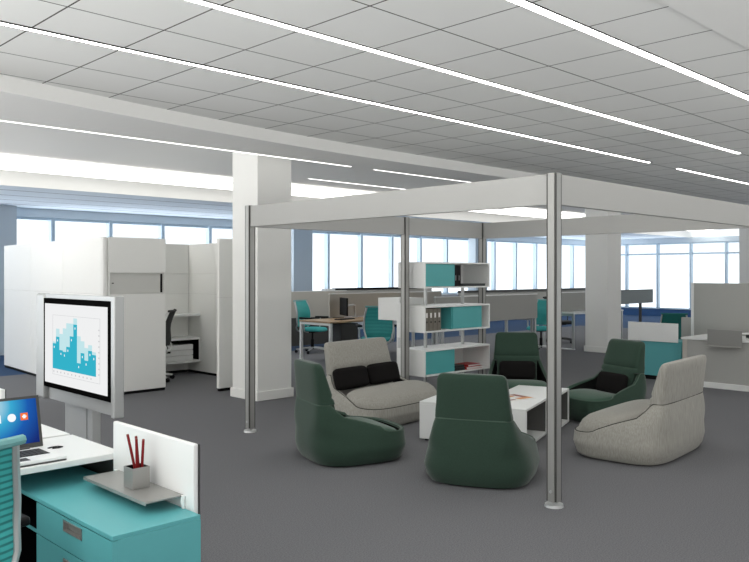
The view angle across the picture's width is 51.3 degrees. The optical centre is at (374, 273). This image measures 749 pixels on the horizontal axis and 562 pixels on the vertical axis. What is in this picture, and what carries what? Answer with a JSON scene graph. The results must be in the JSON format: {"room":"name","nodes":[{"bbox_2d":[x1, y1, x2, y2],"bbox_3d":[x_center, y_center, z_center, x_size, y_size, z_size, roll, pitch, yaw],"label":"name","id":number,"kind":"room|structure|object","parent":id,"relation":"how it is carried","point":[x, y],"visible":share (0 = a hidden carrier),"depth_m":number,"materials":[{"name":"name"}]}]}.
{"room":"open-plan office","nodes":[
{"label":"open-plan office","id":0,"kind":"room"},
{"bbox_2d":[0,205,16,354],"bbox_3d":[-6.995,0.115,14.467,0.600,2.770,0.280,0,0,-45],"label":"column","id":1,"kind":"structure","parent":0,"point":[8,214],"depth_m":14.41,"materials":[{"name":"paint"}]},
{"bbox_2d":[230,152,293,400],"bbox_3d":[-1.380,-0.025,9.568,0.550,3.050,0.560,0,0,-45],"label":"column","id":2,"kind":"structure","parent":0,"point":[257,179],"depth_m":9.40,"materials":[{"name":"white paint"}]},
{"bbox_2d":[0,74,540,181],"bbox_3d":[4.466,-1.492,13.001,29.000,0.235,2.403,0,0,-45],"label":"ceiling beam","id":3,"kind":"structure","parent":0,"point":[21,100],"depth_m":7.69,"materials":[{"name":"white paint"}]},
{"bbox_2d":[0,120,350,166],"bbox_3d":[-3.458,-1.370,6.868,8.860,0.004,0.014,0,0,-45],"label":"ceiling light","id":4,"kind":"object","parent":3,"relation":"attached to","point":[0,120],"visible":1,"depth_m":8.07,"materials":[{"name":"white plastic"}]},
{"bbox_2d":[17,207,584,244],"bbox_3d":[-2.020,-1.185,19.739,29.200,0.170,0.220,0,0,-45],"label":"trim","id":5,"kind":"structure","parent":0,"point":[22,212],"depth_m":16.77,"materials":[{"name":"white"}]},
{"bbox_2d":[0,121,631,216],"bbox_3d":[2.219,-1.600,15.499,29.300,0.100,4.310,0,0,-45],"label":"ceiling","id":6,"kind":"structure","parent":0,"point":[19,143],"depth_m":10.75,"materials":[{"name":"white paint"}]},
{"bbox_2d":[0,161,232,189],"bbox_3d":[-3.553,-1.438,11.454,3.939,0.045,0.824,0,0,-45],"label":"light","id":7,"kind":"object","parent":6,"relation":"attached to","point":[24,167],"depth_m":11.28,"materials":[{"name":"white plastic"}]},
{"bbox_2d":[291,189,347,197],"bbox_3d":[-1.164,-1.438,13.801,1.350,0.045,0.823,0,0,-45],"label":"light","id":8,"kind":"object","parent":6,"relation":"attached to","point":[294,192],"depth_m":13.95,"materials":[{"name":"white plastic"}]},
{"bbox_2d":[471,209,545,217],"bbox_3d":[3.433,-1.438,18.324,2.923,0.045,0.819,0,0,-45],"label":"light","id":9,"kind":"object","parent":6,"relation":"attached to","point":[495,211],"depth_m":18.25,"materials":[{"name":"white plastic"}]},
{"bbox_2d":[0,185,686,239],"bbox_3d":[-0.711,-1.460,18.480,29.300,0.380,4.050,0,0,-45],"label":"ceiling","id":10,"kind":"structure","parent":0,"point":[21,197],"depth_m":14.47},
{"bbox_2d":[0,169,693,237],"bbox_3d":[0.716,-1.407,17.029,29.300,0.285,0.019,0,0,-45],"label":"trim","id":11,"kind":"structure","parent":0,"point":[7,177],"depth_m":12.72,"materials":[{"name":"white paint"}]},
{"bbox_2d":[0,0,748,204],"bbox_3d":[7.282,-1.541,10.352,29.300,0.118,8.950,0,0,-45],"label":"ceiling","id":12,"kind":"structure","parent":0,"point":[503,42],"depth_m":5.81,"materials":[{"name":"tile"}]},
{"bbox_2d":[0,20,651,162],"bbox_3d":[-0.603,-1.512,6.247,12.100,0.036,0.070,0,0,-45],"label":"recessed light","id":13,"kind":"object","parent":12,"relation":"in","point":[4,23],"visible":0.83,"depth_m":6.00,"materials":[{"name":"white plastic"}]},
{"bbox_2d":[186,0,740,153],"bbox_3d":[0.212,-1.512,5.446,12.140,0.036,0.066,0,0,-45],"label":"recessed light","id":14,"kind":"object","parent":12,"relation":"in","point":[201,2],"visible":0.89,"depth_m":5.51,"materials":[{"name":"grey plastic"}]},
{"bbox_2d":[506,0,748,100],"bbox_3d":[3.203,-1.512,6.655,18.100,0.036,0.078,0,0,-45],"label":"recessed light","id":15,"kind":"object","parent":12,"relation":"in","point":[529,5],"visible":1,"depth_m":5.06,"materials":[{"name":"white plastic"}]},
{"bbox_2d":[675,168,748,183],"bbox_3d":[7.746,-1.512,14.457,9.680,0.036,0.070,0,0,-45],"label":"recessed light","id":16,"kind":"object","parent":12,"relation":"in","point":[675,168],"visible":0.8,"depth_m":11.85,"materials":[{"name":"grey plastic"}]},
{"bbox_2d":[0,314,748,561],"bbox_3d":[4.144,1.550,13.542,29.300,0.100,17.900,0,0,-45],"label":"floor","id":17,"kind":"structure","parent":0,"point":[262,500],"depth_m":5.31,"materials":[{"name":"grey carpet"}]},
{"bbox_2d":[0,434,29,561],"bbox_3d":[-1.449,0.999,2.459,0.678,1.000,0.656,0,0,43],"label":"office chair","id":18,"kind":"object","parent":17,"relation":"on","point":[12,519],"visible":1,"depth_m":2.45,"materials":[{"name":"teal plastic"}]},
{"bbox_2d":[4,243,30,374],"bbox_3d":[-5.516,0.523,12.103,0.060,1.954,1.327,0,0,-41],"label":"partition panel","id":19,"kind":"object","parent":17,"relation":"on","point":[17,258],"visible":0.78,"depth_m":12.06,"materials":[{"name":"white plastic"}]},
{"bbox_2d":[31,241,62,375],"bbox_3d":[-4.642,0.523,11.096,0.060,1.954,1.327,0,0,-41],"label":"partition panel","id":20,"kind":"object","parent":17,"relation":"on","point":[46,257],"visible":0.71,"depth_m":11.15,"materials":[{"name":"white plastic"}]},
{"bbox_2d":[20,424,112,474],"bbox_3d":[-2.397,1.127,2.916,2.470,0.747,1.260,0,0,-45],"label":"desk","id":21,"kind":"object","parent":17,"relation":"on","point":[98,458],"visible":0.36,"depth_m":3.37,"materials":[{"name":"white laminate"}]},
{"bbox_2d":[0,395,66,467],"bbox_3d":[-1.486,0.641,3.159,0.360,0.233,0.299,0,0,-45],"label":"laptop","id":22,"kind":"object","parent":21,"relation":"on","point":[18,415],"visible":0.72,"depth_m":3.30,"materials":[{"name":"blue plastic"}]},
{"bbox_2d":[36,293,123,443],"bbox_3d":[-1.723,0.811,4.662,0.420,1.378,1.087,0,0,-45],"label":"display stand","id":23,"kind":"object","parent":17,"relation":"on","point":[80,338],"visible":0.83,"depth_m":4.55,"materials":[{"name":"white plastic"}]},
{"bbox_2d":[63,237,101,295],"bbox_3d":[-3.768,0.523,10.089,0.060,1.954,1.330,0,0,-41],"label":"partition panel","id":24,"kind":"object","parent":17,"relation":"on","point":[81,257],"visible":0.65,"depth_m":10.02,"materials":[{"name":"white plastic"}]},
{"bbox_2d":[101,237,107,295],"bbox_3d":[-3.306,0.523,9.552,0.070,1.954,0.067,0,0,-45],"label":"post","id":25,"kind":"object","parent":17,"relation":"on","point":[104,241],"visible":0.39,"depth_m":9.53,"materials":[{"name":"white plastic"}]},
{"bbox_2d":[18,421,200,561],"bbox_3d":[-1.171,1.061,3.141,0.365,0.878,1.250,0,0,-45],"label":"credenza","id":26,"kind":"object","parent":17,"relation":"on","point":[78,513],"visible":0.92,"depth_m":2.91,"materials":[{"name":"teal laminate"}]},
{"bbox_2d":[83,470,182,505],"bbox_3d":[-0.943,0.824,3.022,0.152,0.012,0.510,0,0,-45],"label":"shelf","id":27,"kind":"object","parent":26,"relation":"attached to","point":[113,481],"depth_m":2.96,"materials":[{"name":"grey metal"}]},
{"bbox_2d":[124,463,149,489],"bbox_3d":[-0.914,0.777,3.000,0.072,0.080,0.072,0,0,-45],"label":"pencil cup","id":28,"kind":"object","parent":27,"relation":"on","point":[137,478],"visible":1,"depth_m":2.98,"materials":[{"name":"grey metal"}]},
{"bbox_2d":[126,434,135,468],"bbox_3d":[-0.939,0.693,3.017,0.055,0.146,0.010,0,0,30],"label":"pencil","id":29,"kind":"object","parent":28,"relation":"in","point":[127,435],"visible":0.85,"depth_m":3.02,"materials":[{"name":"red paint"}]},
{"bbox_2d":[135,438,137,467],"bbox_3d":[-0.911,0.697,2.990,0.012,0.136,0.012,0,0,-45],"label":"pencil","id":30,"kind":"object","parent":28,"relation":"in","point":[136,439],"visible":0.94,"depth_m":2.99,"materials":[{"name":"red paint"}]},
{"bbox_2d":[141,439,144,466],"bbox_3d":[-0.890,0.699,2.997,0.017,0.132,0.010,0,0,12],"label":"pencil","id":31,"kind":"object","parent":28,"relation":"in","point":[143,440],"visible":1,"depth_m":2.99,"materials":[{"name":"red paint"}]},
{"bbox_2d":[107,237,165,394],"bbox_3d":[-2.999,0.522,9.849,0.777,1.955,0.060,0,0,-45],"label":"partition panel","id":32,"kind":"object","parent":17,"relation":"on","point":[144,314],"visible":0.84,"depth_m":9.88,"materials":[{"name":"white plastic"}]},
{"bbox_2d":[110,273,163,293],"bbox_3d":[-3.105,0.117,9.958,0.740,0.267,0.356,0,0,-45],"label":"upper cabinet","id":33,"kind":"object","parent":32,"relation":"attached to","point":[120,283],"visible":0.84,"depth_m":9.85,"materials":[{"name":"white laminate"}]},
{"bbox_2d":[110,244,187,372],"bbox_3d":[-3.564,0.523,11.333,1.920,1.954,0.060,0,0,-45],"label":"partition panel","id":34,"kind":"object","parent":17,"relation":"on","point":[176,254],"visible":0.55,"depth_m":11.85,"materials":[{"name":"white plastic"}]},
{"bbox_2d":[166,336,199,364],"bbox_3d":[-2.973,1.133,11.632,0.660,0.375,0.340,0,0,-45],"label":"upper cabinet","id":35,"kind":"object","parent":34,"relation":"attached to","point":[185,349],"visible":0.53,"depth_m":11.60,"materials":[{"name":"white laminate"}]},
{"bbox_2d":[166,349,192,356],"bbox_3d":[-2.994,1.165,11.597,0.500,0.074,0.300,0,0,-45],"label":"tray","id":36,"kind":"object","parent":35,"relation":"on","point":[174,352],"depth_m":11.52,"materials":[{"name":"white plastic"}]},
{"bbox_2d":[166,355,192,361],"bbox_3d":[-2.994,1.245,11.597,0.500,0.074,0.300,0,0,-45],"label":"tray","id":37,"kind":"object","parent":35,"relation":"on","point":[169,358],"depth_m":11.50,"materials":[{"name":"white plastic"}]},
{"bbox_2d":[167,343,192,350],"bbox_3d":[-2.994,1.085,11.597,0.500,0.074,0.300,0,0,-45],"label":"tray","id":38,"kind":"object","parent":35,"relation":"on","point":[175,346],"depth_m":11.56,"materials":[{"name":"white plastic"}]},
{"bbox_2d":[174,313,199,316],"bbox_3d":[-3.261,0.613,11.350,1.466,0.035,0.338,0,0,-45],"label":"shelf","id":39,"kind":"object","parent":34,"relation":"attached to","point":[175,314],"depth_m":11.62,"materials":[{"name":"white laminate"}]},
{"bbox_2d":[166,309,176,381],"bbox_3d":[-3.132,0.999,10.974,0.678,1.000,0.656,0,0,-5],"label":"office chair","id":40,"kind":"object","parent":17,"relation":"on","point":[170,314],"visible":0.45,"depth_m":10.90,"materials":[{"name":"black plastic"}]},
{"bbox_2d":[188,243,216,375],"bbox_3d":[-2.157,0.523,11.322,0.060,1.954,2.050,0,0,-45],"label":"partition panel","id":41,"kind":"object","parent":17,"relation":"on","point":[202,258],"visible":0.38,"depth_m":11.68,"materials":[{"name":"white plastic"}]},
{"bbox_2d":[217,238,232,390],"bbox_3d":[-1.696,0.523,10.282,0.860,1.954,0.060,0,0,-45],"label":"partition panel","id":42,"kind":"object","parent":17,"relation":"on","point":[224,246],"visible":0.43,"depth_m":10.01,"materials":[{"name":"white plastic"}]},
{"bbox_2d":[293,300,328,353],"bbox_3d":[-1.185,0.999,14.894,0.678,1.000,0.656,0,0,27],"label":"office chair","id":43,"kind":"object","parent":17,"relation":"on","point":[303,312],"visible":0.85,"depth_m":14.87,"materials":[{"name":"teal fabric"}]},
{"bbox_2d":[291,290,346,345],"bbox_3d":[-1.227,0.922,15.974,1.750,1.155,0.038,0,0,-45],"label":"screen","id":44,"kind":"object","parent":17,"relation":"on","point":[318,301],"visible":0.27,"depth_m":15.94,"materials":[{"name":"beige fabric"}]},
{"bbox_2d":[332,322,357,341],"bbox_3d":[-0.512,1.170,13.353,0.386,0.660,0.260,0,0,-45],"label":"pedestal","id":45,"kind":"object","parent":17,"relation":"on","point":[340,331],"visible":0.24,"depth_m":13.24,"materials":[{"name":"grey metal"}]},
{"bbox_2d":[294,359,405,466],"bbox_3d":[-0.204,1.100,6.442,0.827,0.800,0.808,0,0,-27],"label":"lounge chair","id":46,"kind":"object","parent":17,"relation":"on","point":[325,435],"visible":1,"depth_m":6.10,"materials":[{"name":"green fabric"}]},
{"bbox_2d":[299,316,443,358],"bbox_3d":[0.020,1.145,14.171,2.900,0.710,0.820,0,0,-45],"label":"desk","id":47,"kind":"object","parent":17,"relation":"on","point":[327,321],"visible":0.45,"depth_m":13.39,"materials":[{"name":"brown wood"}]},
{"bbox_2d":[340,297,357,316],"bbox_3d":[-0.501,0.605,13.930,0.280,0.370,0.767,0,0,14],"label":"monitor","id":48,"kind":"object","parent":47,"relation":"on","point":[344,305],"visible":1,"depth_m":13.80,"materials":[{"name":"black plastic"}]},
{"bbox_2d":[355,306,396,342],"bbox_3d":[0.036,0.999,12.586,0.656,1.000,0.678,0,0,-10],"label":"office chair","id":49,"kind":"object","parent":17,"relation":"on","point":[373,327],"visible":0.48,"depth_m":12.34,"materials":[{"name":"teal fabric"}]},
{"bbox_2d":[324,337,436,424],"bbox_3d":[0.091,1.100,8.067,0.827,0.800,1.285,0,0,39],"label":"loveseat","id":50,"kind":"object","parent":17,"relation":"on","point":[398,401],"visible":0.61,"depth_m":7.87,"materials":[{"name":"grey fabric"}]},
{"bbox_2d":[332,366,368,389],"bbox_3d":[-0.235,1.050,7.902,0.148,0.215,0.500,0,0,39],"label":"cushion","id":51,"kind":"object","parent":50,"relation":"on","point":[346,378],"visible":1,"depth_m":7.82,"materials":[{"name":"black fabric"}]},
{"bbox_2d":[366,361,399,384],"bbox_3d":[0.095,1.050,8.303,0.148,0.215,0.500,0,0,39],"label":"cushion","id":52,"kind":"object","parent":50,"relation":"on","point":[384,372],"visible":0.98,"depth_m":8.22,"materials":[{"name":"black fabric"}]},
{"bbox_2d":[332,287,431,292],"bbox_3d":[0.273,0.920,19.904,3.500,1.160,0.120,0,0,-45],"label":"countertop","id":53,"kind":"structure","parent":17,"relation":"on","point":[373,289],"depth_m":19.65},
{"bbox_2d":[329,291,441,343],"bbox_3d":[0.282,0.925,15.067,3.070,1.150,0.038,0,0,-45],"label":"screen","id":54,"kind":"object","parent":17,"relation":"on","point":[360,300],"visible":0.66,"depth_m":14.55,"materials":[{"name":"beige fabric"}]},
{"bbox_2d":[378,262,489,381],"bbox_3d":[0.716,0.681,9.526,1.240,1.637,0.780,0,0,-45],"label":"bookcase","id":55,"kind":"object","parent":17,"relation":"on","point":[425,361],"visible":0.88,"depth_m":9.20,"materials":[{"name":"white laminate"}]},
{"bbox_2d":[426,309,428,330],"bbox_3d":[0.499,0.524,8.995,0.066,0.255,0.282,0,0,-45],"label":"binder","id":56,"kind":"object","parent":55,"relation":"in","point":[427,310],"visible":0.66,"depth_m":8.90,"materials":[{"name":"grey"}]},
{"bbox_2d":[426,308,432,330],"bbox_3d":[0.550,0.524,9.046,0.066,0.255,0.282,0,0,-45],"label":"binder","id":57,"kind":"object","parent":55,"relation":"in","point":[430,309],"visible":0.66,"depth_m":8.95,"materials":[{"name":"grey"}]},
{"bbox_2d":[433,308,436,330],"bbox_3d":[0.602,0.524,9.097,0.066,0.255,0.282,0,0,-45],"label":"binder","id":58,"kind":"object","parent":55,"relation":"in","point":[434,309],"visible":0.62,"depth_m":8.99,"materials":[{"name":"grey"}]},
{"bbox_2d":[437,308,440,329],"bbox_3d":[0.653,0.524,9.147,0.066,0.255,0.282,0,0,-45],"label":"binder","id":59,"kind":"object","parent":55,"relation":"in","point":[438,309],"visible":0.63,"depth_m":9.04,"materials":[{"name":"grey"}]},
{"bbox_2d":[461,283,485,285],"bbox_3d":[1.134,0.132,9.586,0.440,0.030,0.240,0,0,-45],"label":"book","id":60,"kind":"object","parent":55,"relation":"in","point":[462,284],"visible":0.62,"depth_m":9.57,"materials":[{"name":"grey paper"}]},
{"bbox_2d":[465,365,481,369],"bbox_3d":[1.141,1.137,9.579,0.300,0.030,0.220,0,0,-45],"label":"book","id":61,"kind":"object","parent":55,"relation":"in","point":[477,366],"visible":0.43,"depth_m":9.49,"materials":[{"name":"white paper"}]},
{"bbox_2d":[455,362,479,366],"bbox_3d":[1.141,1.109,9.579,0.200,0.024,0.260,0,0,41],"label":"book","id":62,"kind":"object","parent":61,"relation":"on","point":[466,364],"visible":0.71,"depth_m":9.56,"materials":[{"name":"red paper"}]},
{"bbox_2d":[424,373,539,488],"bbox_3d":[0.806,1.100,5.813,0.808,0.800,0.827,0,0,19],"label":"lounge chair","id":63,"kind":"object","parent":17,"relation":"on","point":[475,439],"visible":1,"depth_m":5.43,"materials":[{"name":"green fabric"}]},
{"bbox_2d":[431,318,533,344],"bbox_3d":[1.716,1.140,13.587,2.800,0.720,0.630,0,0,-45],"label":"desk","id":64,"kind":"object","parent":17,"relation":"on","point":[530,319],"visible":0.15,"depth_m":14.33,"materials":[{"name":"white metal"}]},
{"bbox_2d":[420,395,545,440],"bbox_3d":[1.004,1.323,7.131,0.980,0.355,0.720,0,0,26],"label":"coffee table","id":65,"kind":"object","parent":17,"relation":"on","point":[529,415],"visible":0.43,"depth_m":7.01,"materials":[{"name":"white laminate"}]},
{"bbox_2d":[510,394,535,401],"bbox_3d":[1.236,1.140,7.172,0.420,0.009,0.280,0,0,-36],"label":"magazine","id":66,"kind":"object","parent":65,"relation":"on","point":[513,397],"visible":0.55,"depth_m":7.18,"materials":[{"name":"white paper"}]},
{"bbox_2d":[527,430,545,440],"bbox_3d":[1.004,1.467,7.131,0.980,0.022,0.676,0,0,26],"label":"shelf","id":67,"kind":"object","parent":65,"relation":"attached to","point":[537,434],"depth_m":7.12,"materials":[{"name":"white laminate"}]},
{"bbox_2d":[434,294,536,344],"bbox_3d":[1.968,0.930,13.366,2.850,1.140,0.038,0,0,-45],"label":"screen","id":68,"kind":"object","parent":17,"relation":"on","point":[507,306],"visible":0.64,"depth_m":13.69,"materials":[{"name":"white laminate"}]},
{"bbox_2d":[244,173,748,508],"bbox_3d":[1.265,0.425,7.485,3.704,2.150,3.464,0,0,-45],"label":"frame","id":69,"kind":"object","parent":17,"relation":"on","point":[651,210],"visible":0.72,"depth_m":6.32,"materials":[{"name":"metal"}]},
{"bbox_2d":[488,332,545,388],"bbox_3d":[1.658,1.100,9.026,0.808,0.800,0.827,0,0,7],"label":"lounge chair","id":70,"kind":"object","parent":17,"relation":"on","point":[509,346],"visible":0.46,"depth_m":9.29,"materials":[{"name":"green fabric"}]},
{"bbox_2d":[499,361,535,379],"bbox_3d":[1.673,1.125,9.136,0.420,0.214,0.139,0,0,8],"label":"cushion","id":71,"kind":"object","parent":70,"relation":"on","point":[526,370],"visible":0.88,"depth_m":9.09,"materials":[{"name":"black fabric"}]},
{"bbox_2d":[458,288,584,335],"bbox_3d":[4.457,0.955,21.353,6.700,1.090,0.120,0,0,-45],"label":"wall","id":72,"kind":"structure","parent":17,"relation":"on","point":[541,293],"depth_m":20.70,"materials":[{"name":"grey laminate"}]},
{"bbox_2d":[527,299,545,348],"bbox_3d":[3.238,0.999,15.178,0.656,1.000,0.678,0,0,37],"label":"office chair","id":73,"kind":"object","parent":17,"relation":"on","point":[541,303],"visible":0.34,"depth_m":15.41,"materials":[{"name":"teal fabric"}]},
{"bbox_2d":[509,385,568,426],"bbox_3d":[1.570,1.323,7.639,0.520,0.355,0.665,0,0,26],"label":"coffee table","id":74,"kind":"object","parent":17,"relation":"on","point":[534,391],"visible":0.27,"depth_m":7.79,"materials":[{"name":"white laminate"}]},
{"bbox_2d":[543,297,571,342],"bbox_3d":[4.066,0.999,17.114,0.656,1.000,0.678,0,0,-40],"label":"office chair","id":75,"kind":"object","parent":17,"relation":"on","point":[564,322],"visible":0.11,"depth_m":16.98,"materials":[{"name":"black plastic"}]},
{"bbox_2d":[543,309,622,349],"bbox_3d":[4.390,1.133,16.358,2.000,0.735,0.730,0,0,-45],"label":"desk","id":76,"kind":"object","parent":17,"relation":"on","point":[566,313],"visible":0.38,"depth_m":15.53,"materials":[{"name":"white metal"}]},
{"bbox_2d":[562,292,584,311],"bbox_3d":[4.266,0.567,16.285,1.480,0.393,0.038,0,0,-45],"label":"screen","id":77,"kind":"object","parent":76,"relation":"on","point":[571,301],"visible":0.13,"depth_m":16.11,"materials":[{"name":"grey fabric"}]},
{"bbox_2d":[567,338,646,421],"bbox_3d":[2.342,1.100,8.129,0.827,0.800,0.808,0,0,-25],"label":"lounge chair","id":78,"kind":"object","parent":17,"relation":"on","point":[622,356],"visible":0.7,"depth_m":8.03,"materials":[{"name":"green fabric"}]},
{"bbox_2d":[596,371,627,393],"bbox_3d":[2.468,1.135,8.120,0.139,0.214,0.420,0,0,-25],"label":"cushion","id":79,"kind":"object","parent":78,"relation":"on","point":[610,382],"visible":0.84,"depth_m":8.06,"materials":[{"name":"black fabric"}]},
{"bbox_2d":[621,289,652,321],"bbox_3d":[5.866,0.929,17.760,1.970,1.142,0.048,0,0,-45],"label":"screen","id":80,"kind":"object","parent":17,"relation":"on","point":[640,296],"visible":0.53,"depth_m":17.96,"materials":[{"name":"grey fabric"}]},
{"bbox_2d":[573,355,706,464],"bbox_3d":[2.275,1.100,6.671,0.827,0.800,1.285,0,0,40],"label":"lounge chair","id":81,"kind":"object","parent":17,"relation":"on","point":[664,427],"visible":1,"depth_m":6.22,"materials":[{"name":"grey fabric"}]},
{"bbox_2d":[628,321,681,379],"bbox_3d":[4.112,1.095,11.207,0.440,0.810,0.785,0,0,-45],"label":"credenza","id":82,"kind":"object","parent":17,"relation":"on","point":[663,345],"visible":0.75,"depth_m":11.05,"materials":[{"name":"teal laminate"}]},
{"bbox_2d":[660,313,687,338],"bbox_3d":[4.844,1.059,12.616,0.577,0.880,0.597,0,0,20],"label":"office chair","id":83,"kind":"object","parent":17,"relation":"on","point":[674,318],"visible":0.19,"depth_m":12.38,"materials":[{"name":"teal fabric"}]},
{"bbox_2d":[681,283,748,336],"bbox_3d":[5.634,0.813,10.492,0.063,1.374,3.060,0,0,-45],"label":"wall","id":84,"kind":"structure","parent":17,"relation":"on","point":[718,306],"depth_m":11.19,"materials":[{"name":"white laminate"}]},
{"bbox_2d":[681,334,748,391],"bbox_3d":[5.281,1.177,9.976,0.820,0.647,2.420,0,0,-45],"label":"desk","id":85,"kind":"object","parent":17,"relation":"on","point":[726,368],"visible":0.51,"depth_m":10.18,"materials":[{"name":"white laminate"}]},
{"bbox_2d":[706,329,741,348],"bbox_3d":[4.521,0.837,10.098,0.088,0.223,0.440,0,0,-45],"label":"tray","id":86,"kind":"object","parent":85,"relation":"hanging from","point":[715,338],"visible":1,"depth_m":10.10,"materials":[{"name":"grey metal"}]},
{"bbox_2d":[350,295,584,328],"bbox_3d":[-2.034,1.060,19.753,29.200,0.880,0.180,0,0,-45],"label":"wall","id":87,"kind":"structure","parent":0,"point":[395,322],"depth_m":21.31,"materials":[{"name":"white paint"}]},
{"bbox_2d":[17,216,52,241],"bbox_3d":[-6.797,-0.240,14.977,1.198,1.720,0.150,0,0,-45],"label":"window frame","id":88,"kind":"structure","parent":87,"relation":"in","point":[50,220],"depth_m":15.32,"materials":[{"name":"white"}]},
{"bbox_2d":[53,218,110,240],"bbox_3d":[-5.943,-0.240,15.817,1.198,1.720,0.150,0,0,-45],"label":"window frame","id":89,"kind":"structure","parent":87,"relation":"in","point":[108,223],"depth_m":15.88,"materials":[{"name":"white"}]},
{"bbox_2d":[111,221,162,238],"bbox_3d":[-5.089,-0.240,16.657,1.198,1.720,0.150,0,0,-45],"label":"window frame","id":90,"kind":"structure","parent":87,"relation":"in","point":[160,226],"depth_m":16.75,"materials":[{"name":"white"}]},
{"bbox_2d":[163,224,209,243],"bbox_3d":[-4.235,-0.240,17.497,1.198,1.720,0.150,0,0,-45],"label":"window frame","id":91,"kind":"structure","parent":87,"relation":"in","point":[164,225],"depth_m":17.62,"materials":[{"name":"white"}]},
{"bbox_2d":[210,226,232,242],"bbox_3d":[-3.381,-0.240,18.337,1.198,1.720,0.150,0,0,-45],"label":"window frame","id":92,"kind":"structure","parent":87,"relation":"in","point":[211,227],"depth_m":18.01,"materials":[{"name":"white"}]},
{"bbox_2d":[291,229,312,290],"bbox_3d":[-1.870,0.115,19.507,0.600,2.770,0.280,0,0,-45],"label":"column","id":93,"kind":"structure","parent":87,"relation":"attached to","point":[301,240],"depth_m":19.37,"materials":[{"name":"paint"}]},
{"bbox_2d":[313,231,328,288],"bbox_3d":[-1.672,-0.240,20.017,1.198,1.720,0.150,0,0,-45],"label":"window","id":94,"kind":"structure","parent":87,"relation":"in","point":[326,234],"depth_m":20.40,"materials":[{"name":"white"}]},
{"bbox_2d":[329,232,361,288],"bbox_3d":[-0.818,-0.240,20.857,1.198,1.720,0.150,0,0,-45],"label":"window","id":95,"kind":"structure","parent":87,"relation":"in","point":[359,236],"depth_m":21.22,"materials":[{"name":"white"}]},
{"bbox_2d":[362,234,392,287],"bbox_3d":[0.036,-0.240,21.697,1.198,1.720,0.150,0,0,-45],"label":"window","id":96,"kind":"structure","parent":87,"relation":"in","point":[390,237],"depth_m":22.06,"materials":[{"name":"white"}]},
{"bbox_2d":[393,235,420,286],"bbox_3d":[0.890,-0.240,22.537,1.198,1.720,0.150,0,0,-45],"label":"window","id":97,"kind":"structure","parent":87,"relation":"in","point":[417,237],"depth_m":22.88,"materials":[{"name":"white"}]},
{"bbox_2d":[421,237,447,293],"bbox_3d":[1.744,-0.240,23.377,1.198,1.720,0.150,0,0,-45],"label":"window","id":98,"kind":"structure","parent":87,"relation":"in","point":[445,240],"depth_m":23.74,"materials":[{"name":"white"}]},
{"bbox_2d":[468,238,486,290],"bbox_3d":[3.255,0.115,24.547,0.600,2.770,0.280,0,0,-45],"label":"window","id":99,"kind":"structure","parent":87,"relation":"attached to","point":[472,243],"depth_m":24.32,"materials":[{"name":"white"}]},
{"bbox_2d":[487,240,494,289],"bbox_3d":[3.453,-0.240,25.057,1.198,1.720,0.150,0,0,-45],"label":"window","id":100,"kind":"structure","parent":87,"relation":"in","point":[491,241],"depth_m":25.43,"materials":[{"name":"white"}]},
{"bbox_2d":[495,240,516,289],"bbox_3d":[4.307,-0.240,25.897,1.198,1.720,0.150,0,0,-45],"label":"window","id":101,"kind":"structure","parent":87,"relation":"in","point":[514,243],"depth_m":26.26,"materials":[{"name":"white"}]},
{"bbox_2d":[517,241,536,288],"bbox_3d":[5.161,-0.240,26.737,1.198,1.720,0.150,0,0,-45],"label":"window","id":102,"kind":"structure","parent":87,"relation":"in","point":[533,243],"depth_m":27.11,"materials":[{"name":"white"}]},
{"bbox_2d":[562,244,573,287],"bbox_3d":[6.870,-0.240,28.417,1.198,1.720,0.150,0,0,-45],"label":"window","id":103,"kind":"structure","parent":87,"relation":"in","point":[570,245],"depth_m":28.78,"materials":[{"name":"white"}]},
{"bbox_2d":[584,209,620,352],"bbox_3d":[4.440,-0.025,15.152,0.560,3.050,0.520,0,0,-45],"label":"column","id":104,"kind":"structure","parent":0,"point":[602,251],"depth_m":14.97,"materials":[{"name":"white paint"}]},
{"bbox_2d":[621,308,690,316],"bbox_3d":[14.559,1.375,23.574,0.180,0.250,17.600,0,0,-45],"label":"wall","id":105,"kind":"structure","parent":0,"point":[626,311],"depth_m":28.10,"materials":[{"name":"blue"}]},
{"bbox_2d":[621,244,625,307],"bbox_3d":[8.900,0.075,29.236,0.150,2.350,1.198,0,0,-45],"label":"window","id":106,"kind":"structure","parent":105,"relation":"in","point":[621,244],"depth_m":28.77,"materials":[{"name":"blue"}]},
{"bbox_2d":[626,243,656,308],"bbox_3d":[9.740,0.075,28.382,0.150,2.350,1.198,0,0,-45],"label":"window","id":107,"kind":"structure","parent":105,"relation":"in","point":[627,245],"depth_m":28.65,"materials":[{"name":"blue"}]},
{"bbox_2d":[657,242,689,309],"bbox_3d":[10.580,0.075,27.527,0.150,2.350,1.198,0,0,-45],"label":"window","id":108,"kind":"structure","parent":105,"relation":"in","point":[658,244],"depth_m":27.82,"materials":[{"name":"blue"}]},
{"bbox_2d":[690,241,725,309],"bbox_3d":[11.420,0.075,26.673,0.150,2.350,1.198,0,0,-45],"label":"window","id":109,"kind":"structure","parent":105,"relation":"in","point":[691,243],"depth_m":27.01,"materials":[{"name":"blue"}]},
{"bbox_2d":[726,241,738,282],"bbox_3d":[12.260,0.075,25.819,0.150,2.350,1.198,0,0,-45],"label":"window","id":110,"kind":"structure","parent":105,"relation":"in","point":[727,242],"depth_m":26.18,"materials":[{"name":"blue"}]},
{"bbox_2d":[621,236,738,243],"bbox_3d":[14.545,-1.185,23.560,0.220,0.170,17.600,0,0,-45],"label":"trim","id":111,"kind":"structure","parent":0,"point":[718,238],"depth_m":27.29,"materials":[{"name":"white"}]},
{"bbox_2d":[739,228,748,282],"bbox_3d":[10.146,-0.025,20.881,0.590,3.050,0.590,0,0,-45],"label":"column","id":112,"kind":"structure","parent":0,"point":[743,232],"depth_m":20.78,"materials":[{"name":"white paint"}]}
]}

